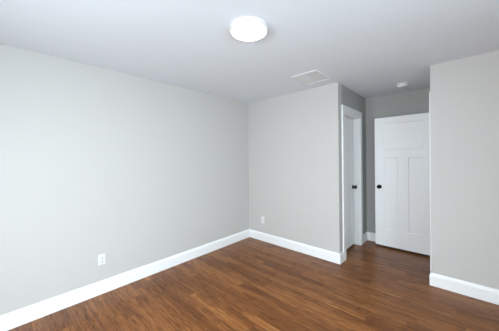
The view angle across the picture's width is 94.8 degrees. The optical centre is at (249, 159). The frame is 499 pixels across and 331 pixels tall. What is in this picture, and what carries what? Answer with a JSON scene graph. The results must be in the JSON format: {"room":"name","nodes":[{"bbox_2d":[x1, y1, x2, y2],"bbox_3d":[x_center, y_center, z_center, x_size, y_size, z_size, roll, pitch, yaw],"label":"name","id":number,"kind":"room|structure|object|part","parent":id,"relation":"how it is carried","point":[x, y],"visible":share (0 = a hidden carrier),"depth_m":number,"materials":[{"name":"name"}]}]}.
{"room":"empty bedroom","nodes":[
{"label":"empty bedroom","id":0,"kind":"room"},
{"bbox_2d":[0,44,248,315],"bbox_3d":[-0.990,0.211,3.236,0.120,2.440,5.409,0,1,43],"label":"wall","id":1,"kind":"structure","parent":0,"point":[136,171],"depth_m":2.48,"materials":[{"name":"grey paint"}]},
{"bbox_2d":[98,253,105,265],"bbox_3d":[-1.594,1.077,2.482,0.008,0.117,0.072,0,1,43],"label":"wall outlet","id":2,"kind":"object","parent":1,"relation":"attached to","point":[102,257],"visible":1,"depth_m":2.48,"materials":[{"name":"white plastic"}]},
{"bbox_2d":[0,229,249,330],"bbox_3d":[-1.376,1.371,2.710,0.016,0.140,4.078,0,1,43],"label":"baseboard","id":3,"kind":"structure","parent":1,"relation":"attached to","point":[11,320],"depth_m":2.48,"materials":[{"name":"white paint"}]},
{"bbox_2d":[0,0,498,102],"bbox_3d":[0.471,-1.067,1.781,4.253,0.100,5.529,0,1,43],"label":"ceiling","id":4,"kind":"structure","parent":0,"point":[367,47],"depth_m":1.92,"materials":[{"name":"white paint"}]},
{"bbox_2d":[230,16,267,40],"bbox_3d":[-0.005,-0.994,1.759,0.288,0.034,0.288,0,1,43],"label":"ceiling light","id":5,"kind":"object","parent":4,"relation":"in","point":[249,28],"visible":1,"depth_m":1.71,"materials":[{"name":"white glass"}]},
{"bbox_2d":[291,69,330,84],"bbox_3d":[0.775,-1.025,2.878,0.342,0.010,0.421,0,1,43],"label":"ceiling vent","id":6,"kind":"object","parent":4,"relation":"in","point":[314,76],"visible":1,"depth_m":2.86,"materials":[{"name":"white metal"}]},
{"bbox_3d":[0.719,-1.026,2.929,0.140,0.002,0.369,0,1,43],"label":"louver panel","id":7,"kind":"part","parent":6,"relation":"part of","materials":[{"name":"white metal"}]},
{"bbox_3d":[0.831,-1.026,2.826,0.140,0.002,0.369,0,1,43],"label":"louver panel","id":8,"kind":"part","parent":6,"relation":"part of","materials":[{"name":"white metal"}]},
{"bbox_2d":[397,82,407,87],"bbox_3d":[2.120,-1.029,3.180,0.136,0.042,0.136,0,1,43],"label":"smoke detector","id":9,"kind":"object","parent":4,"relation":"attached to","point":[400,85],"visible":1,"depth_m":3.14,"materials":[{"name":"white plastic"}]},
{"bbox_2d":[8,237,498,330],"bbox_3d":[0.505,1.473,1.801,4.253,0.100,5.529,0,1,43],"label":"floor","id":10,"kind":"structure","parent":0,"point":[248,284],"depth_m":2.33,"materials":[{"name":"brown wood"}]},
{"bbox_2d":[248,82,342,252],"bbox_3d":[0.633,0.186,3.689,1.653,2.440,0.120,0,1,43],"label":"wall","id":11,"kind":"structure","parent":0,"point":[295,139],"depth_m":3.49,"materials":[{"name":"grey paint"}]},
{"bbox_2d":[250,229,339,263],"bbox_3d":[0.608,1.337,3.643,1.669,0.140,0.016,0,1,43],"label":"baseboard","id":12,"kind":"structure","parent":11,"relation":"attached to","point":[317,252],"depth_m":3.50,"materials":[{"name":"white paint"}]},
{"bbox_2d":[341,84,366,233],"bbox_3d":[1.607,0.174,3.614,0.120,2.440,1.091,0,1,43],"label":"wall","id":13,"kind":"structure","parent":0,"point":[349,98],"depth_m":3.84,"materials":[{"name":"grey paint"}]},
{"bbox_2d":[345,117,356,249],"bbox_3d":[1.502,0.370,3.522,0.108,2.040,0.646,0,1,43],"label":"door","id":14,"kind":"structure","parent":13,"relation":"in","point":[349,135],"depth_m":3.63,"materials":[{"name":"white paint"}]},
{"bbox_3d":[1.476,-0.349,3.538,0.035,0.412,0.391,0,1,43],"label":"panel","id":15,"kind":"part","parent":14,"relation":"part of","materials":[{"name":"white paint"}]},
{"bbox_3d":[1.576,0.542,3.641,0.035,1.135,0.132,0,1,43],"label":"panel","id":16,"kind":"part","parent":14,"relation":"part of","materials":[{"name":"white paint"}]},
{"bbox_2d":[341,105,362,260],"bbox_3d":[1.523,0.316,3.508,0.139,2.159,0.835,0,1,43],"label":"trim","id":17,"kind":"structure","parent":13,"relation":"attached to","point":[348,112],"depth_m":3.71,"materials":[{"name":"white paint"}]},
{"bbox_2d":[340,232,367,264],"bbox_3d":[1.626,1.324,3.527,0.016,0.140,1.227,0,1,43],"label":"baseboard","id":18,"kind":"structure","parent":13,"relation":"attached to","point":[365,235],"depth_m":3.16,"materials":[{"name":"white paint"}]},
{"bbox_2d":[366,88,429,232],"bbox_3d":[2.366,0.163,3.738,4.133,2.440,0.120,0,1,43],"label":"wall","id":19,"kind":"structure","parent":0,"point":[415,101],"depth_m":3.85,"materials":[{"name":"grey paint"}]},
{"bbox_2d":[367,232,375,241],"bbox_3d":[2.384,1.313,3.652,0.960,0.140,0.016,0,1,43],"label":"baseboard","id":20,"kind":"structure","parent":19,"relation":"attached to","point":[371,236],"depth_m":3.92,"materials":[{"name":"white paint"}]},
{"bbox_2d":[430,50,498,289],"bbox_3d":[2.612,0.172,2.079,1.520,2.440,0.120,0,1,43],"label":"wall","id":21,"kind":"structure","parent":0,"point":[464,92],"depth_m":2.35,"materials":[{"name":"grey paint"}]},
{"bbox_2d":[375,113,429,255],"bbox_3d":[2.303,0.356,3.442,0.769,2.038,0.098,0,1,43],"label":"door","id":22,"kind":"structure","parent":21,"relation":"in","point":[402,166],"depth_m":3.45,"materials":[{"name":"white paint"}]},
{"bbox_3d":[2.206,0.531,3.578,0.193,1.133,0.035,0,1,43],"label":"panel","id":23,"kind":"part","parent":22,"relation":"part of","materials":[{"name":"white paint"}]},
{"bbox_3d":[2.312,-0.362,3.463,0.514,0.412,0.035,0,1,43],"label":"panel","id":24,"kind":"part","parent":22,"relation":"part of","materials":[{"name":"white paint"}]},
{"bbox_3d":[2.442,0.529,3.361,0.193,1.133,0.035,0,1,43],"label":"panel","id":25,"kind":"part","parent":22,"relation":"part of","materials":[{"name":"white paint"}]},
{"bbox_2d":[429,92,430,271],"bbox_3d":[2.440,0.300,2.938,0.139,2.176,0.926,0,1,43],"label":"door frame","id":26,"kind":"structure","parent":21,"relation":"attached to","point":[429,92],"depth_m":2.64,"materials":[{"name":"white paint"}]},
{"bbox_2d":[429,272,498,304],"bbox_3d":[2.531,1.323,2.084,1.416,0.140,0.016,0,1,43],"label":"baseboard","id":27,"kind":"structure","parent":21,"relation":"attached to","point":[484,293],"depth_m":2.36,"materials":[{"name":"white paint"}]}
]}

